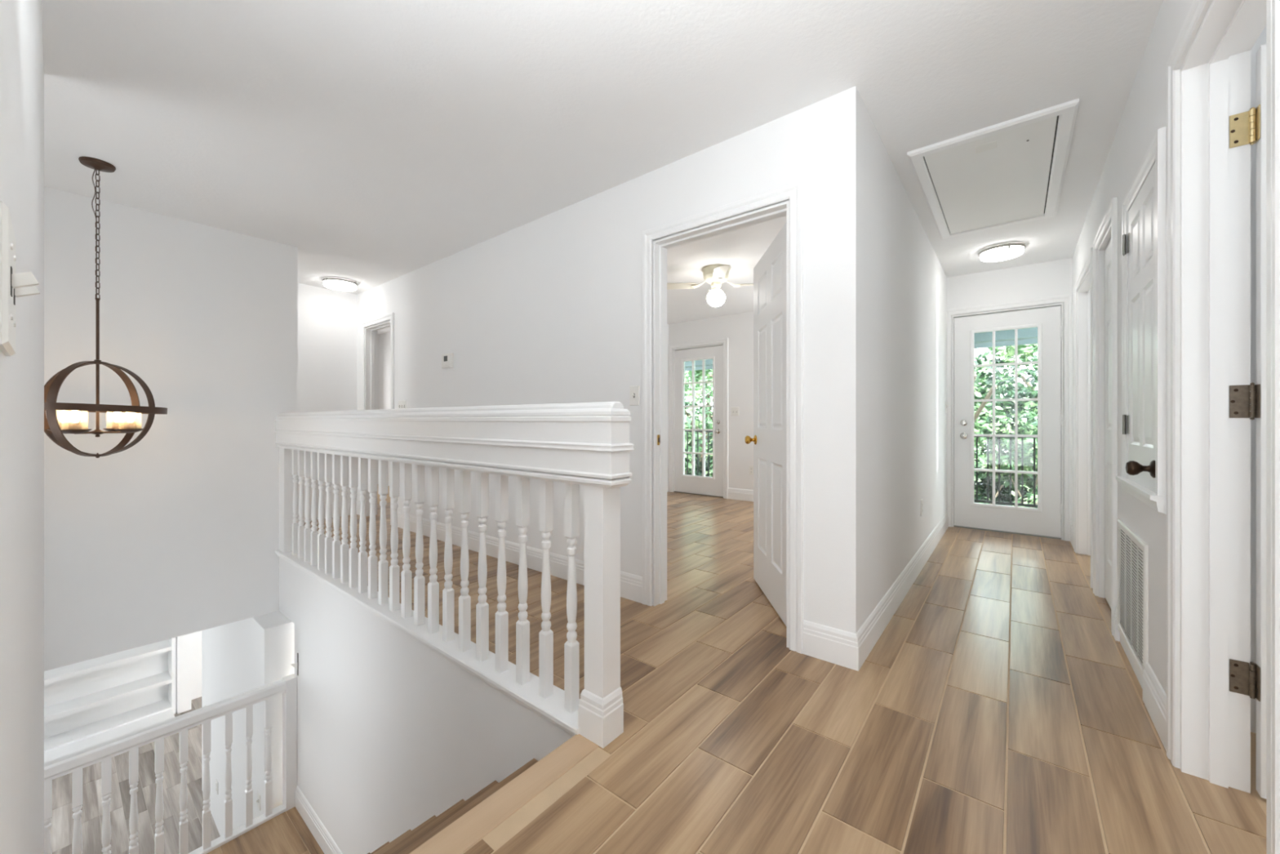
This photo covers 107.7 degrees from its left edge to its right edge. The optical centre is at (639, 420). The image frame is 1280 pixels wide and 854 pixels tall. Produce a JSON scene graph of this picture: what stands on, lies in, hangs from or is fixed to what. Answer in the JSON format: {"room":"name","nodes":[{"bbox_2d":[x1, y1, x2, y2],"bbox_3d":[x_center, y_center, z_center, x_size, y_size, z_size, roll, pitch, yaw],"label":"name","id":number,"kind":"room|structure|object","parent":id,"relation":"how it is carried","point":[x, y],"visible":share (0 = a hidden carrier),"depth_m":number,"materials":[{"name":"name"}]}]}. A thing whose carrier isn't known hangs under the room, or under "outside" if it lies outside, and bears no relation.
{"room":"upstairs hallway landing","nodes":[
{"label":"upstairs hallway landing","id":0,"kind":"room"},
{"bbox_2d":[0,0,44,853],"bbox_3d":[-1.459,1.192,1.066,2.510,5.184,0.100,0,0,39],"label":"wall","id":1,"kind":"structure","parent":0,"point":[21,40],"depth_m":0.69,"materials":[{"name":"paint"}]},
{"bbox_2d":[0,200,39,356],"bbox_3d":[-0.551,-0.118,0.416,0.116,0.114,0.021,0,0,39],"label":"light switch","id":2,"kind":"object","parent":1,"relation":"attached to","point":[13,285],"visible":1,"depth_m":0.39,"materials":[{"name":"white plastic"}]},
{"bbox_2d":[49,696,220,853],"bbox_3d":[-4.512,3.834,2.589,8.320,0.100,6.600,0,0,39],"label":"floor","id":3,"kind":"structure","parent":0,"point":[62,820],"depth_m":4.61,"materials":[{"name":"tile"}]},
{"bbox_2d":[44,636,176,763],"bbox_3d":[-6.793,2.734,5.038,0.663,2.100,2.570,0,0,39],"label":"shelving","id":4,"kind":"object","parent":3,"relation":"on","point":[91,702],"visible":0.32,"depth_m":5.69,"materials":[{"name":"paint"}]},
{"bbox_2d":[44,186,297,671],"bbox_3d":[-3.544,0.050,2.917,0.120,2.900,2.322,0,0,39],"label":"wall","id":5,"kind":"structure","parent":0,"point":[173,533],"depth_m":3.19,"materials":[{"name":"paint"}]},
{"bbox_2d":[176,630,201,714],"bbox_3d":[-5.581,2.642,3.510,4.800,2.284,6.500,0,0,39],"label":"wall","id":6,"kind":"structure","parent":0,"point":[188,646],"depth_m":6.11,"materials":[{"name":"paint"}]},
{"bbox_2d":[201,610,294,835],"bbox_3d":[-3.508,2.642,4.178,2.300,2.284,0.265,0,0,39],"label":"wall","id":7,"kind":"structure","parent":0,"point":[243,655],"depth_m":3.73,"materials":[{"name":"paint"}]},
{"bbox_2d":[215,778,217,794],"bbox_3d":[-3.913,3.390,4.328,0.070,0.114,0.009,0,0,39],"label":"outlet","id":8,"kind":"object","parent":7,"relation":"attached to","point":[216,780],"visible":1,"depth_m":4.32,"materials":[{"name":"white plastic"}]},
{"bbox_2d":[255,790,261,810],"bbox_3d":[-2.801,2.790,3.429,0.070,0.114,0.021,0,0,39],"label":"light switch","id":9,"kind":"object","parent":7,"relation":"attached to","point":[259,796],"visible":1,"depth_m":3.42,"materials":[{"name":"white plastic"}]},
{"bbox_2d":[206,806,324,853],"bbox_3d":[-2.806,2.884,2.248,1.070,0.160,2.200,0,0,39],"label":"floor","id":10,"kind":"structure","parent":0,"point":[286,833],"depth_m":3.13,"materials":[{"name":"brown wood"}]},
{"bbox_2d":[44,673,297,853],"bbox_3d":[-3.214,2.338,2.577,0.080,0.939,2.193,0,0,39],"label":"landing railing","id":11,"kind":"object","parent":10,"relation":"on","point":[74,762],"visible":0.91,"depth_m":2.97,"materials":[{"name":"paint"}]},
{"bbox_2d":[297,283,357,506],"bbox_3d":[-4.473,-0.177,3.645,0.120,2.446,4.095,0,0,39],"label":"wall","id":12,"kind":"structure","parent":0,"point":[327,318],"depth_m":4.96,"materials":[{"name":"paint"}]},
{"bbox_2d":[297,500,359,522],"bbox_3d":[-4.371,0.967,3.562,0.143,0.147,4.095,0,0,39],"label":"baseboard","id":13,"kind":"structure","parent":12,"relation":"attached to","point":[357,503],"depth_m":5.07,"materials":[{"name":"paint"}]},
{"bbox_2d":[377,331,390,485],"bbox_3d":[-3.111,-0.180,5.920,4.140,2.440,1.450,0,0,39],"label":"wall","id":14,"kind":"structure","parent":0,"point":[383,340],"depth_m":7.53,"materials":[{"name":"paint"}]},
{"bbox_2d":[279,556,572,853],"bbox_3d":[-1.488,2.420,2.665,3.405,2.729,0.100,0,0,39],"label":"wall","id":15,"kind":"structure","parent":0,"point":[393,733],"depth_m":2.53,"materials":[{"name":"paint"}]},
{"bbox_2d":[290,653,297,675],"bbox_3d":[-2.517,1.770,3.409,0.076,0.160,0.007,0,0,18],"label":"wall bracket","id":16,"kind":"object","parent":15,"relation":"attached to","point":[295,664],"visible":1,"depth_m":3.40,"materials":[{"name":"white metal"}]},
{"bbox_2d":[294,785,342,853],"bbox_3d":[-2.103,2.731,3.085,1.020,0.147,0.014,0,0,39],"label":"baseboard","id":17,"kind":"structure","parent":15,"relation":"attached to","point":[324,839],"depth_m":3.14,"materials":[{"name":"paint"}]},
{"bbox_2d":[41,0,1162,334],"bbox_3d":[-1.439,-1.525,3.082,10.300,0.250,8.450,0,0,39],"label":"ceiling","id":18,"kind":"structure","parent":0,"point":[380,141],"depth_m":2.04,"materials":[{"name":"paint"}]},
{"bbox_2d":[44,156,167,457],"bbox_3d":[-2.955,-0.597,2.549,0.535,1.606,0.536,0,0,39],"label":"pendant lantern","id":19,"kind":"object","parent":18,"relation":"hanging from","point":[54,429],"visible":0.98,"depth_m":2.54,"materials":[{"name":"brown metal"}]},
{"bbox_2d":[57,422,68,429],"bbox_3d":[-3.089,0.031,2.510,0.046,0.042,0.045,0,0,39],"label":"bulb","id":20,"kind":"object","parent":19,"relation":"attached to","point":[63,425],"depth_m":2.49,"materials":[{"name":"glass"}]},
{"bbox_2d":[67,422,81,429],"bbox_3d":[-2.916,0.031,2.415,0.046,0.042,0.045,0,0,39],"label":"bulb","id":21,"kind":"object","parent":19,"relation":"attached to","point":[71,425],"depth_m":2.40,"materials":[{"name":"glass"}]},
{"bbox_2d":[111,422,124,428],"bbox_3d":[-2.994,0.031,2.684,0.046,0.042,0.045,0,0,39],"label":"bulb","id":22,"kind":"object","parent":19,"relation":"attached to","point":[114,424],"depth_m":2.67,"materials":[{"name":"glass"}]},
{"bbox_2d":[124,422,136,428],"bbox_3d":[-2.821,0.031,2.589,0.046,0.042,0.045,0,0,39],"label":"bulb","id":23,"kind":"object","parent":19,"relation":"attached to","point":[126,424],"depth_m":2.57,"materials":[{"name":"glass"}]},
{"bbox_2d":[322,276,357,291],"bbox_3d":[-3.017,-1.361,4.711,0.304,0.078,0.304,0,0,39],"label":"ceiling light","id":24,"kind":"object","parent":18,"relation":"attached to","point":[336,283],"visible":1,"depth_m":4.63,"materials":[{"name":"white glass"}]},
{"bbox_2d":[666,264,753,306],"bbox_3d":[0.703,-1.226,4.328,0.821,0.348,0.821,0,0,-41],"label":"ceiling fan","id":25,"kind":"object","parent":18,"relation":"hanging from","point":[714,275],"visible":0.97,"depth_m":4.28,"materials":[{"name":"beige metal"}]},
{"bbox_2d":[906,97,1079,239],"bbox_3d":[2.108,-1.389,2.807,0.658,0.022,1.456,0,0,39],"label":"attic hatch","id":26,"kind":"object","parent":18,"relation":"attached to","point":[1011,172],"visible":1,"depth_m":2.61,"materials":[{"name":"paint"}]},
{"bbox_2d":[978,241,1025,262],"bbox_3d":[2.947,-1.361,3.815,0.304,0.078,0.304,0,0,39],"label":"ceiling light","id":27,"kind":"object","parent":18,"relation":"attached to","point":[1010,250],"visible":1,"depth_m":3.74,"materials":[{"name":"white glass"}]},
{"bbox_2d":[357,86,862,633],"bbox_3d":[-1.084,-0.177,3.630,5.190,2.446,0.120,0,0,39],"label":"wall","id":28,"kind":"structure","parent":0,"point":[546,309],"depth_m":2.72,"materials":[{"name":"paint"}]},
{"bbox_2d":[360,312,394,524],"bbox_3d":[-2.701,-0.013,4.914,0.772,2.106,0.138,0,0,39],"label":"door frame","id":29,"kind":"structure","parent":28,"relation":"attached to","point":[368,335],"depth_m":5.08,"materials":[{"name":"paint"}]},
{"bbox_2d":[398,400,406,408],"bbox_3d":[-2.302,-0.135,4.516,0.162,0.114,0.021,0,0,39],"label":"light switch","id":30,"kind":"object","parent":28,"relation":"attached to","point":[402,404],"visible":0.63,"depth_m":4.51,"materials":[{"name":"white plastic"}]},
{"bbox_2d":[441,352,453,368],"bbox_3d":[-1.639,-0.505,3.976,0.144,0.120,0.033,0,0,39],"label":"thermostat","id":31,"kind":"object","parent":28,"relation":"attached to","point":[446,358],"visible":1,"depth_m":3.95,"materials":[{"name":"white plastic"}]},
{"bbox_2d":[396,511,642,603],"bbox_3d":[-1.209,0.967,3.644,3.141,0.147,0.014,0,0,39],"label":"baseboard","id":32,"kind":"structure","parent":28,"relation":"attached to","point":[631,584],"depth_m":3.28,"materials":[{"name":"paint"}]},
{"bbox_2d":[630,385,639,405],"bbox_3d":[-0.037,-0.143,2.700,0.070,0.114,0.021,0,0,39],"label":"light switch","id":33,"kind":"object","parent":28,"relation":"attached to","point":[634,390],"visible":1,"depth_m":2.70,"materials":[{"name":"white plastic"}]},
{"bbox_2d":[657,435,659,444],"bbox_3d":[0.108,0.111,2.649,0.002,0.058,0.032,0,0,39],"label":"strike plate","id":34,"kind":"object","parent":28,"relation":"attached to","point":[658,436],"visible":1,"depth_m":2.64,"materials":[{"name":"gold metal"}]},
{"bbox_2d":[642,180,803,653],"bbox_3d":[0.409,-0.015,2.422,0.912,2.111,0.138,0,0,39],"label":"door frame","id":35,"kind":"structure","parent":28,"relation":"attached to","point":[793,208],"depth_m":2.38,"materials":[{"name":"paint"}]},
{"bbox_2d":[744,221,786,626],"bbox_3d":[0.754,0.019,2.679,0.173,2.022,0.763,0,0,1],"label":"door","id":36,"kind":"structure","parent":28,"relation":"in","point":[770,273],"depth_m":2.62,"materials":[{"name":"paint"}]},
{"bbox_2d":[666,324,668,492],"bbox_3d":[-0.682,-0.180,5.547,0.120,2.440,3.375,0,0,39],"label":"wall","id":37,"kind":"structure","parent":0,"point":[667,324],"depth_m":6.80,"materials":[{"name":"paint"}]},
{"bbox_2d":[668,311,753,489],"bbox_3d":[1.061,-0.177,6.402,5.070,2.446,0.140,0,0,39],"label":"wall","id":38,"kind":"structure","parent":0,"point":[738,328],"depth_m":6.14,"materials":[{"name":"paint"}]},
{"bbox_2d":[673,345,723,497],"bbox_3d":[0.801,0.016,6.527,0.804,2.044,0.113,0,0,39],"label":"door","id":39,"kind":"structure","parent":38,"relation":"in","point":[703,485],"depth_m":6.50,"materials":[{"name":"paint"}]},
{"bbox_2d":[668,337,728,498],"bbox_3d":[0.838,-0.028,6.569,0.958,2.136,0.158,0,0,39],"label":"door frame","id":40,"kind":"structure","parent":38,"relation":"attached to","point":[683,346],"depth_m":6.53,"materials":[{"name":"paint"}]},
{"bbox_2d":[731,406,739,415],"bbox_3d":[1.246,-0.118,6.151,0.116,0.114,0.021,0,0,39],"label":"light switch","id":41,"kind":"object","parent":38,"relation":"attached to","point":[735,411],"visible":1,"depth_m":6.15,"materials":[{"name":"white plastic"}]},
{"bbox_2d":[728,487,753,501],"bbox_3d":[2.080,0.967,5.487,2.335,0.147,0.014,0,0,39],"label":"baseboard","id":42,"kind":"structure","parent":38,"relation":"attached to","point":[746,495],"depth_m":6.09,"materials":[{"name":"paint"}]},
{"bbox_2d":[749,465,753,474],"bbox_3d":[1.432,0.640,6.010,0.070,0.114,0.009,0,0,39],"label":"outlet","id":43,"kind":"object","parent":38,"relation":"attached to","point":[751,467],"visible":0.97,"depth_m":6.01,"materials":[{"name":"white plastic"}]},
{"bbox_2d":[297,484,1266,853],"bbox_3d":[-1.437,1.190,3.080,10.305,0.300,8.450,0,0,39],"label":"floor","id":44,"kind":"structure","parent":0,"point":[998,708],"depth_m":1.55,"materials":[{"name":"brown wood"}]},
{"bbox_2d":[367,758,537,853],"bbox_3d":[-1.295,1.932,1.724,1.937,1.742,1.122,0,0,39],"label":"staircase","id":45,"kind":"structure","parent":44,"relation":"attached to","point":[409,841],"depth_m":1.65,"materials":[{"name":"brown wood"}]},
{"bbox_2d":[274,401,634,747],"bbox_3d":[-1.437,0.505,2.607,3.558,1.130,0.128,0,0,39],"label":"balustrade","id":46,"kind":"object","parent":44,"relation":"on","point":[575,444],"visible":1,"depth_m":1.98,"materials":[{"name":"paint"}]},
{"bbox_2d":[862,102,946,623],"bbox_3d":[1.950,-0.177,3.361,0.120,2.446,3.255,0,0,39],"label":"wall","id":47,"kind":"structure","parent":0,"point":[904,281],"depth_m":2.62,"materials":[{"name":"paint"}]},
{"bbox_2d":[802,511,948,671],"bbox_3d":[1.875,0.967,3.335,0.232,0.147,3.389,0,0,39],"label":"baseboard","id":48,"kind":"structure","parent":47,"relation":"attached to","point":[850,650],"depth_m":2.08,"materials":[{"name":"paint"}]},
{"bbox_2d":[920,498,923,515],"bbox_3d":[2.005,0.620,3.327,0.009,0.114,0.070,0,0,39],"label":"outlet","id":49,"kind":"object","parent":47,"relation":"attached to","point":[922,500],"visible":1,"depth_m":3.31,"materials":[{"name":"white plastic"}]},
{"bbox_2d":[945,400,948,413],"bbox_3d":[2.960,-0.130,4.510,0.021,0.114,0.070,0,0,39],"label":"light switch","id":50,"kind":"object","parent":47,"relation":"attached to","point":[946,406],"visible":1,"depth_m":4.50,"materials":[{"name":"white plastic"}]},
{"bbox_2d":[946,257,1071,315],"bbox_3d":[3.458,-0.177,4.328,1.025,2.446,0.140,0,0,39],"label":"wall","id":51,"kind":"structure","parent":0,"point":[1054,277],"depth_m":4.29,"materials":[{"name":"paint"}]},
{"bbox_2d":[953,306,1062,539],"bbox_3d":[3.368,0.021,4.316,0.789,2.034,0.113,0,0,39],"label":"door","id":52,"kind":"structure","parent":51,"relation":"in","point":[1045,521],"depth_m":4.28,"materials":[{"name":"paint"}]},
{"bbox_2d":[946,293,1072,541],"bbox_3d":[3.400,-0.023,4.364,0.938,2.126,0.158,0,0,39],"label":"door frame","id":53,"kind":"structure","parent":51,"relation":"attached to","point":[1067,306],"depth_m":4.08,"materials":[{"name":"paint"}]},
{"bbox_2d":[1071,0,1213,693],"bbox_3d":[1.244,-0.177,0.842,0.120,2.446,8.070,0,0,39],"label":"wall","id":54,"kind":"structure","parent":0,"point":[1144,113],"depth_m":1.80,"materials":[{"name":"paint"}]},
{"bbox_2d":[1070,524,1074,549],"bbox_3d":[3.590,0.967,3.877,0.014,0.147,0.400,0,0,39],"label":"baseboard","id":55,"kind":"structure","parent":54,"relation":"attached to","point":[1072,529],"depth_m":3.88,"materials":[{"name":"paint"}]},
{"bbox_2d":[1074,247,1093,588],"bbox_3d":[3.179,-0.015,3.271,0.138,2.111,1.052,0,0,39],"label":"door frame","id":56,"kind":"structure","parent":54,"relation":"attached to","point":[1083,289],"depth_m":3.63,"materials":[{"name":"paint"}]},
{"bbox_2d":[1093,196,1117,635],"bbox_3d":[2.563,-0.018,2.502,0.138,2.116,0.722,0,0,39],"label":"door frame","id":57,"kind":"structure","parent":54,"relation":"attached to","point":[1111,215],"depth_m":2.74,"materials":[{"name":"paint"}]},
{"bbox_2d":[1104,240,1111,608],"bbox_3d":[2.556,0.020,2.507,0.035,2.020,0.562,0,0,39],"label":"door","id":58,"kind":"structure","parent":54,"relation":"in","point":[1108,251],"depth_m":2.66,"materials":[{"name":"paint"}]},
{"bbox_2d":[1113,606,1119,641],"bbox_3d":[2.271,0.967,2.230,0.014,0.147,0.060,0,0,39],"label":"baseboard","id":59,"kind":"structure","parent":54,"relation":"attached to","point":[1116,632],"depth_m":2.21,"materials":[{"name":"paint"}]},
{"bbox_2d":[1116,518,1148,678],"bbox_3d":[2.062,0.721,1.968,0.012,0.515,0.600,0,0,39],"label":"air vent","id":60,"kind":"object","parent":54,"relation":"in","point":[1132,552],"visible":1,"depth_m":1.91,"materials":[{"name":"white plastic"}]},
{"bbox_2d":[1115,126,1166,514],"bbox_3d":[1.904,-0.327,1.806,0.092,1.266,0.676,0,0,40],"label":"door","id":61,"kind":"structure","parent":54,"relation":"attached to","point":[1143,477],"depth_m":1.70,"materials":[{"name":"paint"}]},
{"bbox_2d":[1142,662,1166,751],"bbox_3d":[1.767,0.967,1.602,0.014,0.147,0.350,0,0,39],"label":"baseboard","id":62,"kind":"structure","parent":54,"relation":"attached to","point":[1154,697],"depth_m":1.59,"materials":[{"name":"paint"}]},
{"bbox_2d":[1166,0,1279,853],"bbox_3d":[1.448,-0.035,1.104,0.146,2.151,0.787,0,0,39],"label":"door frame","id":63,"kind":"structure","parent":54,"relation":"attached to","point":[1208,181],"depth_m":1.33,"materials":[{"name":"paint"}]},
{"bbox_2d":[1229,104,1260,148],"bbox_3d":[1.686,-0.817,1.306,0.048,0.104,0.033,0,0,39],"label":"hinge","id":64,"kind":"object","parent":63,"relation":"attached to","point":[1244,127],"visible":1,"depth_m":1.31,"materials":[{"name":"gold metal"}]},
{"bbox_2d":[1229,658,1260,701],"bbox_3d":[1.686,0.722,1.306,0.048,0.104,0.033,0,0,39],"label":"hinge","id":65,"kind":"object","parent":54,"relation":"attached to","point":[1244,677],"visible":1,"depth_m":1.31,"materials":[{"name":"brown metal"}]},
{"bbox_2d":[1229,382,1260,419],"bbox_3d":[1.686,-0.053,1.306,0.048,0.104,0.033,0,0,39],"label":"hinge","id":66,"kind":"object","parent":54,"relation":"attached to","point":[1240,401],"visible":1,"depth_m":1.31,"materials":[{"name":"brown metal"}]},
{"bbox_2d":[1255,44,1266,798],"bbox_3d":[1.947,0.003,1.096,0.620,2.050,0.035,0,0,39],"label":"door","id":67,"kind":"structure","parent":54,"relation":"in","point":[1260,55],"depth_m":1.28,"materials":[{"name":"paint"}]},
{"bbox_2d":[1250,26,1266,733],"bbox_3d":[2.924,-0.130,1.566,1.595,2.540,5.100,0,0,39],"label":"wall","id":68,"kind":"structure","parent":0,"point":[1261,40],"depth_m":1.56,"materials":[{"name":"paint"}]},
{"label":"outside","id":69,"kind":"structure","parent":0,"visible":0},
{"bbox_3d":[16.665,3.940,28.798,70.000,0.200,54.210,0,0,39],"label":"ground","id":70,"kind":"structure","parent":69,"visible":0},
{"bbox_2d":[684,368,712,476],"bbox_3d":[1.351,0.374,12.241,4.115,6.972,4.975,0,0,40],"label":"tree","id":71,"kind":"object","parent":70,"relation":"on","point":[698,374],"visible":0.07,"depth_m":10.83,"materials":[{"name":"green plant"}]},
{"bbox_2d":[684,431,712,476],"bbox_3d":[1.631,1.955,10.691,2.386,3.809,3.011,0,0,14],"label":"shrub","id":72,"kind":"object","parent":70,"relation":"on","point":[710,436],"visible":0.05,"depth_m":11.24,"materials":[{"name":"green plant"}]},
{"bbox_2d":[684,396,712,446],"bbox_3d":[2.752,-0.442,17.325,7.122,8.758,5.900,0,0,-42],"label":"tree","id":73,"kind":"object","parent":70,"relation":"on","point":[686,403],"visible":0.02,"depth_m":15.71,"materials":[{"name":"green plant"}]},
{"bbox_2d":[684,406,712,468],"bbox_3d":[3.904,-0.081,13.789,6.362,7.879,5.134,0,0,26],"label":"tree","id":74,"kind":"object","parent":70,"relation":"on","point":[712,406],"visible":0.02,"depth_m":13.67,"materials":[{"name":"green plant"}]},
{"bbox_2d":[973,418,1014,488],"bbox_3d":[5.405,0.156,11.071,4.740,7.390,5.872,0,0,-33],"label":"tree","id":75,"kind":"object","parent":70,"relation":"on","point":[1006,452],"visible":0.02,"depth_m":9.62,"materials":[{"name":"green plant"}]},
{"bbox_2d":[973,343,1037,501],"bbox_3d":[8.496,0.149,8.592,4.321,7.409,5.224,0,0,9],"label":"tree","id":76,"kind":"object","parent":70,"relation":"on","point":[1024,351],"visible":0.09,"depth_m":9.15,"materials":[{"name":"green plant"}]},
{"bbox_2d":[973,343,1037,507],"bbox_3d":[5.580,0.702,8.740,4.603,6.315,3.627,0,0,6],"label":"tree","id":77,"kind":"object","parent":70,"relation":"on","point":[980,424],"visible":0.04,"depth_m":8.32,"materials":[{"name":"green plant"}]},
{"bbox_2d":[973,374,1037,508],"bbox_3d":[6.913,1.926,8.497,3.554,5.495,4.404,0,0,7],"label":"shrub","id":78,"kind":"object","parent":70,"relation":"on","point":[983,491],"visible":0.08,"depth_m":8.82,"materials":[{"name":"green plant"}]},
{"bbox_2d":[973,347,1037,507],"bbox_3d":[8.396,-0.081,10.367,5.134,7.880,6.362,0,0,-20],"label":"tree","id":79,"kind":"object","parent":70,"relation":"on","point":[977,362],"visible":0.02,"depth_m":9.42,"materials":[{"name":"green plant"}]},
{"bbox_2d":[973,484,1037,507],"bbox_3d":[5.053,2.027,8.045,2.761,3.655,2.591,0,0,41],"label":"shrub","id":80,"kind":"object","parent":70,"relation":"on","point":[1002,486],"visible":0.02,"depth_m":8.37,"materials":[{"name":"green plant"}]},
{"bbox_2d":[1008,450,1037,502],"bbox_3d":[6.478,1.955,6.838,2.413,3.809,3.052,0,0,-36],"label":"shrub","id":81,"kind":"object","parent":70,"relation":"on","point":[1012,481],"visible":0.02,"depth_m":8.19,"materials":[{"name":"green plant"}]},
{"bbox_3d":[2.138,1.220,6.667,11.000,0.240,1.620,0,0,39],"label":"porch deck","id":82,"kind":"object","parent":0,"visible":0},
{"bbox_2d":[684,430,1037,507],"bbox_3d":[2.551,0.595,7.182,10.800,0.850,0.040,0,0,39],"label":"porch railing","id":83,"kind":"object","parent":82,"relation":"on","point":[1010,503],"visible":0.06,"depth_m":5.71,"materials":[{"name":"black metal"}]},
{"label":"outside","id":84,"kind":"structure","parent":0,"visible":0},
{"bbox_3d":[2.216,-1.390,6.765,11.000,0.140,1.870,0,0,39],"label":"porch roof","id":85,"kind":"structure","parent":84,"visible":0},
{"bbox_2d":[684,327,1037,367],"bbox_3d":[2.588,-1.150,7.229,11.000,0.340,0.160,0,0,39],"label":"beam","id":86,"kind":"structure","parent":85,"relation":"attached to","point":[1025,333],"depth_m":5.71,"materials":[{"name":"white paint"}]},
{"bbox_2d":[684,338,1037,371],"bbox_3d":[2.651,-0.970,7.307,11.000,0.100,0.040,0,0,39],"label":"fascia","id":87,"kind":"object","parent":86,"relation":"attached to","point":[1029,341],"depth_m":5.84,"materials":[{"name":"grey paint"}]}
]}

